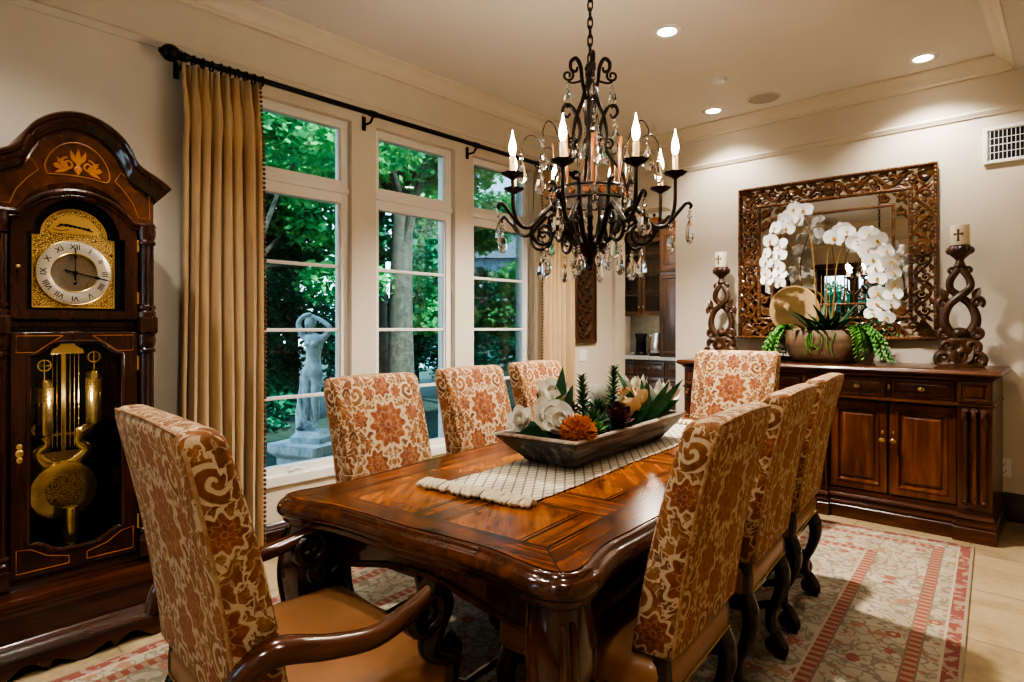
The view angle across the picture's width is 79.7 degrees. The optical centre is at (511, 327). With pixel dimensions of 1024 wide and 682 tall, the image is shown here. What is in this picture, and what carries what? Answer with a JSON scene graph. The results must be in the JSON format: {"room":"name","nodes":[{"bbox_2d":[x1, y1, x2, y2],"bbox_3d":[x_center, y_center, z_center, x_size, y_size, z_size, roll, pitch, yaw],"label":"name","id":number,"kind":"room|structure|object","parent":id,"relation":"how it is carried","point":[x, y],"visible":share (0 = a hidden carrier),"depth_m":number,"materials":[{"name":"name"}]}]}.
{"room":"dining room","nodes":[
{"label":"dining room","id":0,"kind":"room"},
{"bbox_2d":[0,0,611,524],"bbox_3d":[-1.460,-0.365,3.737,0.200,3.330,7.100,0,0,43],"label":"wall","id":1,"kind":"structure","parent":0,"point":[49,64],"depth_m":3.40,"materials":[{"name":"paint"}]},
{"bbox_2d":[264,521,288,544],"bbox_3d":[-1.310,1.230,3.735,0.022,0.140,6.900,0,0,43],"label":"baseboard","id":2,"kind":"structure","parent":1,"relation":"attached to","point":[274,531],"depth_m":3.62,"materials":[{"name":"brown wood"}]},
{"bbox_2d":[260,98,348,488],"bbox_3d":[-1.331,-0.207,3.795,0.130,2.305,0.720,0,0,43],"label":"window","id":3,"kind":"structure","parent":1,"relation":"in","point":[283,182],"depth_m":3.91,"materials":[{"name":"white"}]},
{"bbox_2d":[158,43,579,179],"bbox_3d":[-0.602,-1.379,4.401,0.152,0.129,3.530,0,0,43],"label":"curtain rod","id":4,"kind":"object","parent":1,"relation":"attached to","point":[169,52],"visible":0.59,"depth_m":3.65,"materials":[{"name":"black metal"}]},
{"bbox_2d":[180,62,266,546],"bbox_3d":[-1.568,-0.048,3.312,0.442,2.655,0.142,0,0,-44],"label":"curtain","id":5,"kind":"object","parent":4,"relation":"hanging from","point":[222,335],"visible":0.83,"depth_m":3.29,"materials":[{"name":"gold fabric"}]},
{"bbox_2d":[533,168,574,413],"bbox_3d":[0.359,-0.048,5.381,0.152,2.655,0.480,0,0,43],"label":"curtain","id":6,"kind":"object","parent":4,"relation":"hanging from","point":[553,299],"visible":0.38,"depth_m":5.33,"materials":[{"name":"beige fabric"}]},
{"bbox_2d":[376,130,451,455],"bbox_3d":[-0.713,-0.207,4.463,0.130,2.305,0.720,0,0,43],"label":"window","id":7,"kind":"structure","parent":1,"relation":"in","point":[387,201],"depth_m":4.56,"materials":[{"name":"white"}]},
{"bbox_2d":[473,158,529,411],"bbox_3d":[-0.095,-0.207,5.130,0.130,2.305,0.720,0,0,43],"label":"window","id":8,"kind":"structure","parent":1,"relation":"in","point":[500,281],"depth_m":5.16,"materials":[{"name":"white"}]},
{"bbox_2d":[1,0,1023,183],"bbox_3d":[0.501,-1.475,2.057,4.960,0.050,6.900,0,0,43],"label":"trim","id":9,"kind":"structure","parent":1,"relation":"attached to","point":[35,5],"depth_m":4.16,"materials":[{"name":"paint"}]},
{"bbox_2d":[580,349,586,361],"bbox_3d":[0.690,0.270,5.903,0.010,0.116,0.120,0,0,43],"label":"light switch","id":10,"kind":"object","parent":1,"relation":"attached to","point":[583,353],"visible":1,"depth_m":5.90,"materials":[{"name":"white"}]},
{"bbox_2d":[574,232,596,342],"bbox_3d":[0.712,-0.385,5.910,0.034,1.070,0.340,0,0,43],"label":"carved panel","id":11,"kind":"object","parent":1,"relation":"attached to","point":[586,282],"visible":0.63,"depth_m":5.91,"materials":[{"name":"brown wood"}]},
{"bbox_2d":[173,0,1015,157],"bbox_3d":[-0.144,-1.778,2.655,3.200,0.105,6.900,0,0,43],"label":"trim","id":12,"kind":"structure","parent":1,"relation":"attached to","point":[247,13],"depth_m":4.36,"materials":[{"name":"beige"}]},
{"bbox_2d":[7,514,1023,681],"bbox_3d":[0.918,1.350,3.273,6.400,0.100,9.650,0,0,43],"label":"floor","id":13,"kind":"structure","parent":0,"point":[994,649],"depth_m":2.72,"materials":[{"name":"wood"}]},
{"bbox_2d":[0,111,170,681],"bbox_3d":[-1.860,0.228,2.558,0.514,2.145,0.758,0,0,41],"label":"grandfather clock","id":14,"kind":"object","parent":13,"relation":"on","point":[79,321],"visible":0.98,"depth_m":2.47,"materials":[{"name":"brown wood"}]},
{"bbox_2d":[0,133,154,230],"bbox_3d":[-1.738,-0.591,2.450,0.074,0.364,0.545,0,0,43],"label":"hood","id":15,"kind":"object","parent":14,"relation":"attached to","point":[65,181],"depth_m":2.45,"materials":[{"name":"brown wood"}]},
{"bbox_2d":[47,519,973,681],"bbox_3d":[0.457,1.294,2.848,2.620,0.011,4.000,0,0,38],"label":"area rug","id":16,"kind":"object","parent":13,"relation":"on","point":[889,606],"visible":0.25,"depth_m":2.69,"materials":[{"name":"carpet"}]},
{"bbox_2d":[114,404,462,681],"bbox_3d":[-0.551,0.737,1.514,0.640,1.101,0.688,0,0,-44],"label":"armchair","id":17,"kind":"object","parent":16,"relation":"on","point":[209,593],"visible":0.98,"depth_m":1.30,"materials":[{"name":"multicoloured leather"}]},
{"bbox_2d":[323,372,499,630],"bbox_3d":[-0.406,0.749,2.589,0.624,1.076,0.531,0,0,36],"label":"dining chair","id":18,"kind":"object","parent":16,"relation":"on","point":[377,422],"visible":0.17,"depth_m":2.63,"materials":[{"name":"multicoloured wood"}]},
{"bbox_2d":[435,365,511,454],"bbox_3d":[-0.011,0.749,3.163,0.624,1.076,0.531,0,0,36],"label":"dining chair","id":19,"kind":"object","parent":16,"relation":"on","point":[474,402],"visible":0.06,"depth_m":3.19,"materials":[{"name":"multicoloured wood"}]},
{"bbox_2d":[508,360,561,420],"bbox_3d":[0.364,0.749,3.715,0.624,1.076,0.531,0,0,36],"label":"dining chair","id":20,"kind":"object","parent":16,"relation":"on","point":[525,376],"visible":0.04,"depth_m":3.69,"materials":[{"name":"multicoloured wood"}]},
{"bbox_2d":[277,417,812,681],"bbox_3d":[0.419,0.906,2.572,1.121,0.762,2.480,0,0,37],"label":"dining table","id":21,"kind":"object","parent":16,"relation":"on","point":[554,571],"visible":0.46,"depth_m":1.63,"materials":[{"name":"brown wood"}]},
{"bbox_2d":[416,419,693,508],"bbox_3d":[0.409,0.510,2.605,0.451,0.031,1.835,0,0,37],"label":"table runner","id":22,"kind":"object","parent":21,"relation":"on","point":[523,482],"visible":0.65,"depth_m":2.12,"materials":[{"name":"fabric"}]},
{"bbox_2d":[493,408,686,467],"bbox_3d":[0.378,0.457,2.608,0.364,0.122,1.016,0,0,37],"label":"dough bowl","id":23,"kind":"object","parent":22,"relation":"on","point":[555,451],"visible":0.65,"depth_m":2.31,"materials":[{"name":"brown wood"}]},
{"bbox_2d":[505,404,530,431],"bbox_3d":[0.026,0.344,2.330,0.094,0.096,0.081,0,0,32],"label":"blossom","id":24,"kind":"object","parent":23,"relation":"in","point":[519,419],"visible":1,"depth_m":2.34,"materials":[{"name":"beige plant"}]},
{"bbox_2d":[506,367,572,437],"bbox_3d":[0.107,0.300,2.377,0.287,0.284,0.192,0,0,8],"label":"leaves","id":25,"kind":"object","parent":23,"relation":"in","point":[532,429],"visible":0.31,"depth_m":2.42,"materials":[{"name":"green plant"}]},
{"bbox_2d":[533,396,560,430],"bbox_3d":[0.144,0.324,2.293,0.136,0.125,0.114,0,0,-16],"label":"blossom","id":26,"kind":"object","parent":23,"relation":"in","point":[542,403],"visible":0.49,"depth_m":2.31,"materials":[{"name":"beige plant"}]},
{"bbox_2d":[538,377,568,400],"bbox_3d":[0.162,0.261,2.434,0.128,0.118,0.122,0,0,-39],"label":"blossom","id":27,"kind":"object","parent":23,"relation":"in","point":[546,388],"visible":0.48,"depth_m":2.44,"materials":[{"name":"beige plant"}]},
{"bbox_2d":[542,401,573,434],"bbox_3d":[0.170,0.333,2.251,0.121,0.119,0.108,0,0,17],"label":"blossom","id":28,"kind":"object","parent":23,"relation":"in","point":[562,409],"visible":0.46,"depth_m":2.27,"materials":[{"name":"beige plant"}]},
{"bbox_2d":[572,401,582,412],"bbox_3d":[0.243,0.329,2.554,0.119,0.057,0.124,0,0,6],"label":"succulent","id":29,"kind":"object","parent":23,"relation":"in","point":[574,404],"visible":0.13,"depth_m":2.53,"materials":[{"name":"plant"}]},
{"bbox_2d":[558,414,597,441],"bbox_3d":[0.238,0.364,2.218,0.145,0.107,0.140,0,0,32],"label":"flower","id":30,"kind":"object","parent":23,"relation":"in","point":[581,428],"visible":0.98,"depth_m":2.19,"materials":[{"name":"plant"}]},
{"bbox_2d":[574,373,592,417],"bbox_3d":[0.293,0.311,2.512,0.109,0.254,0.111,0,0,11],"label":"sprig","id":31,"kind":"object","parent":23,"relation":"in","point":[582,386],"visible":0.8,"depth_m":2.50,"materials":[{"name":"plant"}]},
{"bbox_2d":[575,393,599,420],"bbox_3d":[0.320,0.355,2.586,0.107,0.168,0.110,0,0,10],"label":"sprig","id":32,"kind":"object","parent":23,"relation":"on","point":[584,393],"visible":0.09,"depth_m":2.58,"materials":[{"name":"plant"}]},
{"bbox_2d":[578,407,608,423],"bbox_3d":[0.321,0.348,2.409,0.144,0.069,0.150,0,0,7],"label":"succulent","id":33,"kind":"object","parent":23,"relation":"in","point":[593,414],"visible":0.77,"depth_m":2.39,"materials":[{"name":"plant"}]},
{"bbox_2d":[586,398,611,413],"bbox_3d":[0.358,0.320,2.517,0.137,0.065,0.142,0,0,7],"label":"succulent","id":34,"kind":"object","parent":23,"relation":"in","point":[598,404],"visible":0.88,"depth_m":2.50,"materials":[{"name":"plant"}]},
{"bbox_2d":[586,382,611,405],"bbox_3d":[0.394,0.294,2.728,0.134,0.112,0.124,0,0,9],"label":"blossom","id":35,"kind":"object","parent":23,"relation":"in","point":[597,391],"visible":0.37,"depth_m":2.67,"materials":[{"name":"beige plant"}]},
{"bbox_2d":[591,420,608,431],"bbox_3d":[0.327,0.372,2.316,0.080,0.042,0.090,0,0,-3],"label":"succulent","id":36,"kind":"object","parent":23,"relation":"in","point":[599,426],"visible":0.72,"depth_m":2.30,"materials":[{"name":"plant"}]},
{"bbox_2d":[603,364,622,430],"bbox_3d":[0.429,0.297,2.611,0.109,0.283,0.114,0,0,6],"label":"sprig","id":37,"kind":"object","parent":23,"relation":"in","point":[613,384],"visible":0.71,"depth_m":2.60,"materials":[{"name":"plant"}]},
{"bbox_2d":[607,400,628,411],"bbox_3d":[0.440,0.328,2.542,0.104,0.049,0.108,0,0,7],"label":"succulent","id":38,"kind":"object","parent":23,"relation":"in","point":[616,403],"visible":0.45,"depth_m":2.53,"materials":[{"name":"plant"}]},
{"bbox_2d":[590,387,647,429],"bbox_3d":[0.455,0.347,2.648,0.125,0.182,0.338,0,0,-26],"label":"leaves","id":39,"kind":"object","parent":23,"relation":"in","point":[638,415],"visible":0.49,"depth_m":2.57,"materials":[{"name":"green plant"}]},
{"bbox_2d":[605,405,634,426],"bbox_3d":[0.423,0.348,2.411,0.118,0.082,0.128,0,0,43],"label":"succulent","id":40,"kind":"object","parent":23,"relation":"in","point":[618,415],"visible":1,"depth_m":2.41,"materials":[{"name":"plant"}]},
{"bbox_2d":[616,388,629,396],"bbox_3d":[0.505,0.293,2.744,0.103,0.049,0.108,0,0,6],"label":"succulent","id":41,"kind":"object","parent":23,"relation":"in","point":[622,390],"visible":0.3,"depth_m":2.73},
{"bbox_2d":[617,387,641,415],"bbox_3d":[0.483,0.318,2.600,0.128,0.130,0.130,0,0,18],"label":"blossom","id":42,"kind":"object","parent":23,"relation":"in","point":[635,403],"visible":0.51,"depth_m":2.57,"materials":[{"name":"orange plant"}]},
{"bbox_2d":[623,374,646,387],"bbox_3d":[0.573,0.277,2.879,0.109,0.117,0.117,0,0,-11],"label":"waterlily","id":43,"kind":"object","parent":23,"relation":"in","point":[635,381],"visible":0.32,"depth_m":2.83,"materials":[{"name":"beige plant"}]},
{"bbox_2d":[626,386,647,404],"bbox_3d":[0.560,0.309,2.754,0.097,0.100,0.100,0,0,5],"label":"blossom","id":44,"kind":"object","parent":23,"relation":"in","point":[643,393],"visible":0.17,"depth_m":2.71,"materials":[{"name":"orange plant"}]},
{"bbox_2d":[616,370,682,421],"bbox_3d":[0.639,0.319,2.766,0.098,0.242,0.359,0,0,-43],"label":"aloe plant","id":45,"kind":"object","parent":23,"relation":"in","point":[662,399],"visible":0.6,"depth_m":2.73,"materials":[{"name":"plant"}]},
{"bbox_2d":[647,378,680,399],"bbox_3d":[0.729,0.309,2.933,0.158,0.146,0.149,0,0,21],"label":"waterlily","id":46,"kind":"object","parent":23,"relation":"in","point":[659,386],"visible":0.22,"depth_m":2.88,"materials":[{"name":"beige plant"}]},
{"bbox_2d":[650,395,678,417],"bbox_3d":[0.681,0.371,2.959,0.286,0.122,0.134,0,0,30],"label":"leaves","id":47,"kind":"object","parent":23,"relation":"on","point":[672,403],"visible":0.11,"depth_m":2.86,"materials":[{"name":"green plant"}]},
{"bbox_2d":[496,402,770,681],"bbox_3d":[0.352,0.749,1.740,0.624,1.076,0.531,0,0,37],"label":"dining chair","id":48,"kind":"object","parent":16,"relation":"on","point":[666,631],"visible":0.7,"depth_m":1.49,"materials":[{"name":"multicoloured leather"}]},
{"bbox_2d":[683,350,780,417],"bbox_3d":[1.327,0.720,3.881,0.688,1.134,0.640,0,0,39],"label":"armchair","id":49,"kind":"object","parent":16,"relation":"on","point":[723,380],"visible":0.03,"depth_m":4.04,"materials":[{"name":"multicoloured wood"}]},
{"bbox_2d":[712,383,816,681],"bbox_3d":[0.773,0.749,2.325,0.624,1.076,0.531,0,0,37],"label":"dining chair","id":50,"kind":"object","parent":16,"relation":"on","point":[762,553],"visible":0.5,"depth_m":2.06,"materials":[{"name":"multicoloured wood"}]},
{"bbox_2d":[761,373,843,634],"bbox_3d":[1.175,0.749,2.880,0.624,1.076,0.531,0,0,37],"label":"dining chair","id":51,"kind":"object","parent":16,"relation":"on","point":[804,512],"visible":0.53,"depth_m":2.62,"materials":[{"name":"fabric"}]},
{"bbox_2d":[625,359,675,409],"bbox_3d":[2.298,0.860,7.854,2.192,0.880,0.644,0,0,43],"label":"base cabinet","id":52,"kind":"object","parent":13,"relation":"on","point":[652,370],"visible":0.22,"depth_m":7.90,"materials":[{"name":"brown wood"}]},
{"bbox_2d":[625,354,675,360],"bbox_3d":[2.291,0.398,7.846,2.192,0.045,0.646,0,0,43],"label":"countertop","id":53,"kind":"structure","parent":52,"relation":"on","point":[627,356],"depth_m":7.93,"materials":[{"name":"stone"}]},
{"bbox_2d":[634,333,647,354],"bbox_3d":[1.771,0.224,8.418,0.180,0.300,0.180,0,0,43],"label":"coffee grinder","id":54,"kind":"object","parent":53,"relation":"on","point":[640,337],"visible":1,"depth_m":8.36,"materials":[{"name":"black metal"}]},
{"bbox_2d":[649,333,659,355],"bbox_3d":[1.960,0.211,8.175,0.263,0.326,0.228,0,0,6],"label":"kettle","id":55,"kind":"object","parent":53,"relation":"on","point":[654,341],"visible":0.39,"depth_m":8.10,"materials":[{"name":"silver metal"}]},
{"bbox_2d":[654,219,675,357],"bbox_3d":[2.370,-0.482,7.740,0.920,1.715,0.700,0,0,43],"label":"tall cabinet","id":56,"kind":"object","parent":53,"relation":"on","point":[667,261],"visible":0.12,"depth_m":7.71,"materials":[{"name":"brown wood"}]},
{"bbox_2d":[676,358,1011,547],"bbox_3d":[2.340,0.780,4.550,2.087,1.040,0.714,0,0,43],"label":"sideboard","id":57,"kind":"object","parent":13,"relation":"on","point":[918,447],"visible":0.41,"depth_m":3.96,"materials":[{"name":"brown wood"}]},
{"bbox_2d":[703,267,738,349],"bbox_3d":[1.770,-0.118,5.192,0.282,0.781,0.178,0,0,34],"label":"candle stand","id":58,"kind":"object","parent":57,"relation":"on","point":[719,339],"visible":0.83,"depth_m":5.17,"materials":[{"name":"brown wood"}]},
{"bbox_2d":[712,267,729,283],"bbox_3d":[1.775,-0.439,5.199,0.140,0.139,0.140,0,0,12],"label":"candle cup","id":59,"kind":"object","parent":58,"relation":"on","point":[720,272],"depth_m":5.16,"materials":[{"name":"brown wood"}]},
{"bbox_2d":[715,251,727,266],"bbox_3d":[1.774,-0.579,5.198,0.107,0.136,0.106,0,0,-44],"label":"pillar candle","id":60,"kind":"object","parent":58,"relation":"on","point":[721,258],"visible":0.84,"depth_m":5.15,"materials":[{"name":"beige wax"}]},
{"bbox_2d":[769,286,819,359],"bbox_3d":[2.260,-0.038,4.913,0.390,0.595,0.100,0,0,43],"label":"disc","id":61,"kind":"object","parent":57,"relation":"on","point":[798,299],"visible":0.7,"depth_m":4.90,"materials":[{"name":"metal"}]},
{"bbox_2d":[785,330,861,362],"bbox_3d":[2.322,0.139,4.583,0.500,0.240,0.270,0,0,41],"label":"planter","id":62,"kind":"object","parent":57,"relation":"on","point":[842,347],"visible":0.77,"depth_m":4.47,"materials":[{"name":"brown ceramic"}]},
{"bbox_2d":[762,324,797,358],"bbox_3d":[2.050,0.168,4.799,0.320,0.387,0.325,0,0,7],"label":"fern","id":63,"kind":"object","parent":62,"relation":"in","point":[777,332],"visible":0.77,"depth_m":4.69,"materials":[{"name":"plant"}]},
{"bbox_2d":[759,202,850,329],"bbox_3d":[2.234,-0.449,4.631,0.482,1.016,0.529,0,0,-14],"label":"orchid","id":64,"kind":"object","parent":62,"relation":"in","point":[787,221],"visible":0.99,"depth_m":4.69,"materials":[{"name":"white"}]},
{"bbox_2d":[795,324,846,354],"bbox_3d":[2.233,0.088,4.449,0.399,0.232,0.161,0,0,43],"label":"grass","id":65,"kind":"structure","parent":62,"relation":"in","point":[819,327],"depth_m":4.49,"materials":[{"name":"green plant"}]},
{"bbox_2d":[782,222,861,328],"bbox_3d":[2.340,-0.356,4.574,0.426,0.830,0.468,0,0,-27],"label":"orchid","id":66,"kind":"object","parent":62,"relation":"in","point":[836,235],"visible":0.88,"depth_m":4.49,"materials":[{"name":"white"}]},
{"bbox_2d":[805,226,902,329],"bbox_3d":[2.429,-0.329,4.434,0.707,0.777,0.413,0,0,43],"label":"orchid","id":67,"kind":"object","parent":62,"relation":"in","point":[875,258],"visible":0.95,"depth_m":4.25,"materials":[{"name":"white"}]},
{"bbox_2d":[847,324,895,363],"bbox_3d":[2.522,0.115,4.303,0.318,0.279,0.285,0,0,9],"label":"fern","id":68,"kind":"object","parent":62,"relation":"in","point":[871,334],"visible":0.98,"depth_m":4.27,"materials":[{"name":"plant"}]},
{"bbox_2d":[933,244,988,367],"bbox_3d":[2.954,-0.134,4.042,0.293,0.814,0.185,0,0,34],"label":"candle stand","id":69,"kind":"object","parent":57,"relation":"on","point":[960,346],"visible":1,"depth_m":4.01,"materials":[{"name":"brown wood"}]},
{"bbox_2d":[950,224,969,245],"bbox_3d":[2.958,-0.614,4.048,0.111,0.142,0.110,0,0,-44],"label":"pillar candle","id":70,"kind":"object","parent":69,"relation":"on","point":[959,233],"visible":0.86,"depth_m":4.00,"materials":[{"name":"beige wax"}]},
{"bbox_2d":[945,244,974,266],"bbox_3d":[2.958,-0.469,4.048,0.146,0.145,0.146,0,0,-33],"label":"candle cup","id":71,"kind":"object","parent":69,"relation":"on","point":[959,253],"depth_m":4.02,"materials":[{"name":"brown wood"}]},
{"bbox_2d":[625,222,630,353],"bbox_3d":[0.939,-0.150,8.078,0.100,2.900,2.170,0,0,43],"label":"wall","id":72,"kind":"structure","parent":0,"point":[627,318],"depth_m":8.78,"materials":[{"name":"paint"}]},
{"bbox_2d":[250,0,1023,142],"bbox_3d":[0.494,-1.880,2.050,5.360,0.300,7.280,0,0,43],"label":"ceiling","id":73,"kind":"structure","parent":0,"point":[519,53],"depth_m":3.96,"materials":[{"name":"paint"}]},
{"bbox_2d":[495,0,693,282],"bbox_3d":[0.326,-0.994,2.560,0.781,1.586,0.781,0,0,1],"label":"chandelier","id":74,"kind":"object","parent":73,"relation":"hanging from","point":[579,196],"visible":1,"depth_m":2.48,"materials":[{"name":"metal"}]},
{"bbox_2d":[652,24,682,38],"bbox_3d":[0.958,-1.827,3.787,0.184,0.006,0.184,0,0,43],"label":"recessed light","id":75,"kind":"object","parent":73,"relation":"in","point":[665,31],"visible":1,"depth_m":3.78,"materials":[{"name":"white"}]},
{"bbox_2d":[702,107,724,114],"bbox_3d":[1.698,-1.827,5.174,0.184,0.006,0.184,0,0,43],"label":"recessed light","id":76,"kind":"object","parent":73,"relation":"in","point":[712,110],"visible":1,"depth_m":5.16,"materials":[{"name":"white"}]},
{"bbox_2d":[711,76,726,84],"bbox_3d":[1.525,-1.813,4.517,0.110,0.033,0.110,0,0,43],"label":"smoke detector","id":77,"kind":"object","parent":73,"relation":"attached to","point":[718,80],"visible":1,"depth_m":4.49,"materials":[{"name":"white"}]},
{"bbox_2d":[746,92,780,104],"bbox_3d":[2.006,-1.827,4.889,0.260,0.007,0.260,0,0,43],"label":"ceiling speaker","id":78,"kind":"object","parent":73,"relation":"attached to","point":[764,97],"visible":1,"depth_m":4.88,"materials":[{"name":"paint"}]},
{"bbox_2d":[907,52,938,63],"bbox_3d":[2.791,-1.827,4.162,0.184,0.006,0.184,0,0,43],"label":"recessed light","id":79,"kind":"object","parent":73,"relation":"in","point":[921,58],"visible":1,"depth_m":4.16,"materials":[{"name":"white"}]},
{"bbox_2d":[631,211,671,353],"bbox_3d":[2.554,-0.150,8.130,2.400,2.900,0.100,0,0,43],"label":"wall","id":80,"kind":"structure","parent":0,"point":[664,214],"depth_m":8.56,"materials":[{"name":"paint"}]},
{"bbox_2d":[625,230,659,315],"bbox_3d":[1.863,-0.733,8.429,0.900,1.145,0.380,0,0,43],"label":"upper cabinet","id":81,"kind":"object","parent":80,"relation":"attached to","point":[641,294],"visible":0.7,"depth_m":8.54,"materials":[{"name":"brown wood"}]},
{"bbox_2d":[625,253,658,258],"bbox_3d":[1.887,-0.988,8.454,0.720,0.015,0.270,0,0,43],"label":"shelf","id":82,"kind":"object","parent":81,"relation":"attached to","point":[655,255],"depth_m":8.50,"materials":[{"name":"brown wood"}]},
{"bbox_2d":[625,293,658,296],"bbox_3d":[1.887,-0.448,8.454,0.720,0.015,0.270,0,0,43],"label":"shelf","id":83,"kind":"object","parent":81,"relation":"attached to","point":[626,294],"depth_m":8.55,"materials":[{"name":"brown wood"}]},
{"bbox_2d":[625,273,659,277],"bbox_3d":[1.887,-0.718,8.454,0.720,0.015,0.270,0,0,43],"label":"shelf","id":84,"kind":"object","parent":81,"relation":"attached to","point":[648,275],"depth_m":8.53,"materials":[{"name":"brown wood"}]},
{"bbox_2d":[650,214,663,229],"bbox_3d":[1.930,-1.425,8.325,0.420,0.240,0.252,0,0,43],"label":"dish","id":85,"kind":"object","parent":81,"relation":"on","point":[654,219],"visible":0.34,"depth_m":8.24,"materials":[{"name":"brown wood"}]},
{"bbox_2d":[630,316,658,351],"bbox_3d":[1.991,0.095,8.574,0.770,0.510,0.012,0,0,43],"label":"backsplash","id":86,"kind":"structure","parent":80,"relation":"attached to","point":[648,325],"depth_m":8.69,"materials":[{"name":"tile"}]},
{"bbox_2d":[636,210,670,215],"bbox_3d":[1.816,-1.650,7.334,2.400,0.100,2.270,0,0,43],"label":"ceiling","id":87,"kind":"structure","parent":0,"point":[664,210],"depth_m":8.53,"materials":[{"name":"paint"}]},
{"bbox_2d":[612,67,1023,494],"bbox_3d":[2.906,-0.365,4.655,5.360,3.330,0.180,0,0,43],"label":"wall","id":88,"kind":"structure","parent":0,"point":[988,198],"depth_m":4.59,"materials":[{"name":"paint"}]},
{"bbox_2d":[738,161,937,340],"bbox_3d":[2.495,-0.545,4.827,1.424,1.284,0.052,0,0,40],"label":"wall mirror","id":89,"kind":"object","parent":88,"relation":"attached to","point":[901,202],"visible":0.78,"depth_m":4.75,"materials":[{"name":"carved brown wood"},{"name":"mirror glass"}]},
{"bbox_2d":[983,122,1023,164],"bbox_3d":[3.374,-1.240,4.085,0.370,0.250,0.020,0,0,43],"label":"air vent","id":90,"kind":"object","parent":88,"relation":"in","point":[1003,143],"visible":1,"depth_m":4.14,"materials":[{"name":"white"}]},
{"bbox_2d":[1003,458,1010,476],"bbox_3d":[3.323,0.945,4.140,0.072,0.120,0.010,0,0,43],"label":"wall outlet","id":91,"kind":"object","parent":88,"relation":"attached to","point":[1006,462],"visible":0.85,"depth_m":4.13,"materials":[{"name":"white"}]},
{"bbox_2d":[1003,492,1023,523],"bbox_3d":[3.098,1.206,4.339,4.250,0.189,0.022,0,0,43],"label":"baseboard","id":92,"kind":"structure","parent":88,"relation":"attached to","point":[1014,502],"depth_m":4.09,"materials":[{"name":"brown wood"}]},
{"label":"outside","id":93,"kind":"structure","parent":0,"visible":0},
{"bbox_2d":[264,348,437,466],"bbox_3d":[-10.940,1.500,20.352,36.290,0.100,65.000,0,0,43],"label":"garden","id":94,"kind":"object","parent":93,"point":[429,395],"depth_m":9.99,"materials":[{"name":"plant"}]},
{"bbox_2d":[264,253,300,431],"bbox_3d":[-4.239,0.211,8.121,2.849,2.799,1.686,0,0,-45],"label":"shrub","id":95,"kind":"object","parent":94,"relation":"on","point":[277,290],"visible":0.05,"depth_m":8.73,"materials":[{"name":"green plant"}]},
{"bbox_2d":[261,111,334,235],"bbox_3d":[-2.745,-1.021,6.038,2.512,4.953,2.314,0,0,-26],"label":"tree","id":96,"kind":"object","parent":94,"relation":"on","point":[292,137],"visible":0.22,"depth_m":5.75,"materials":[{"name":"green plant"}]},
{"bbox_2d":[263,193,334,415],"bbox_3d":[-3.795,-1.164,9.885,3.974,5.246,3.491,0,0,33],"label":"tree","id":97,"kind":"object","parent":94,"relation":"on","point":[269,196],"visible":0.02,"depth_m":9.02,"materials":[{"name":"green plant"}]},
{"bbox_2d":[267,439,332,464],"bbox_3d":[-1.637,1.190,5.032,0.500,0.519,0.500,0,0,26],"label":"pedestal","id":98,"kind":"object","parent":94,"relation":"on","point":[285,452],"visible":0.28,"depth_m":4.84,"materials":[{"name":"stone"}]},
{"bbox_2d":[290,313,331,443],"bbox_3d":[-1.626,0.404,5.030,0.349,1.052,0.246,0,0,11],"label":"statue","id":99,"kind":"object","parent":98,"relation":"on","point":[311,376],"visible":0.94,"depth_m":4.99,"materials":[{"name":"stone"}]},
{"bbox_2d":[295,369,313,429],"bbox_3d":[-1.713,0.593,5.011,0.099,0.495,0.229,0,0,-44],"label":"drapery","id":100,"kind":"object","parent":99,"relation":"hanging from","point":[303,418],"depth_m":5.00,"materials":[{"name":"stone"}]},
{"bbox_2d":[264,279,388,417],"bbox_3d":[-3.335,0.408,10.395,1.854,2.623,3.431,0,0,39],"label":"shrub","id":101,"kind":"object","parent":94,"relation":"on","point":[286,375],"visible":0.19,"depth_m":9.62,"materials":[{"name":"green plant"}]},
{"bbox_2d":[263,113,394,306],"bbox_3d":[-3.571,-0.967,7.976,3.229,4.847,3.371,0,0,40],"label":"tree","id":102,"kind":"object","parent":94,"relation":"on","point":[291,229],"visible":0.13,"depth_m":8.05,"materials":[{"name":"green plant"}]},
{"bbox_2d":[265,140,437,372],"bbox_3d":[-2.505,-1.260,9.181,3.400,5.440,2.559,0,0,-36],"label":"tree","id":103,"kind":"object","parent":94,"relation":"on","point":[385,238],"visible":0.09,"depth_m":9.09,"materials":[{"name":"green plant"}]},
{"bbox_2d":[306,123,437,373],"bbox_3d":[-1.584,-1.311,8.431,3.420,5.541,3.590,0,0,-38],"label":"tree","id":104,"kind":"object","parent":94,"relation":"on","point":[399,167],"visible":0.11,"depth_m":8.45,"materials":[{"name":"green plant"}]},
{"bbox_2d":[385,258,435,367],"bbox_3d":[-0.108,-1.550,24.904,8.800,6.000,6.800,0,0,0],"label":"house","id":105,"kind":"structure","parent":94,"relation":"on","point":[421,365],"depth_m":21.90,"materials":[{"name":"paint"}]},
{"bbox_2d":[386,294,437,392],"bbox_3d":[-1.654,0.469,11.992,2.010,2.339,3.548,0,0,43],"label":"shrub","id":106,"kind":"object","parent":94,"relation":"on","point":[423,349],"visible":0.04,"depth_m":11.28,"materials":[{"name":"green plant"}]},
{"bbox_2d":[413,169,436,387],"bbox_3d":[-1.551,-1.305,12.802,3.043,5.524,3.590,0,0,8],"label":"tree","id":107,"kind":"object","parent":94,"relation":"on","point":[417,373],"visible":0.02,"depth_m":12.68,"materials":[{"name":"green plant"}]},
{"bbox_2d":[413,189,437,336],"bbox_3d":[-0.761,-0.631,11.315,3.402,4.174,2.926,0,0,43],"label":"tree","id":108,"kind":"object","parent":94,"relation":"on","point":[425,311],"visible":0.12,"depth_m":10.56,"materials":[{"name":"green plant"}]},
{"bbox_2d":[423,347,437,382],"bbox_3d":[-0.781,0.274,14.592,1.836,2.659,3.868,0,0,41],"label":"shrub","id":109,"kind":"object","parent":94,"relation":"on","point":[435,364],"visible":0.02,"depth_m":13.46,"materials":[{"name":"green plant"}]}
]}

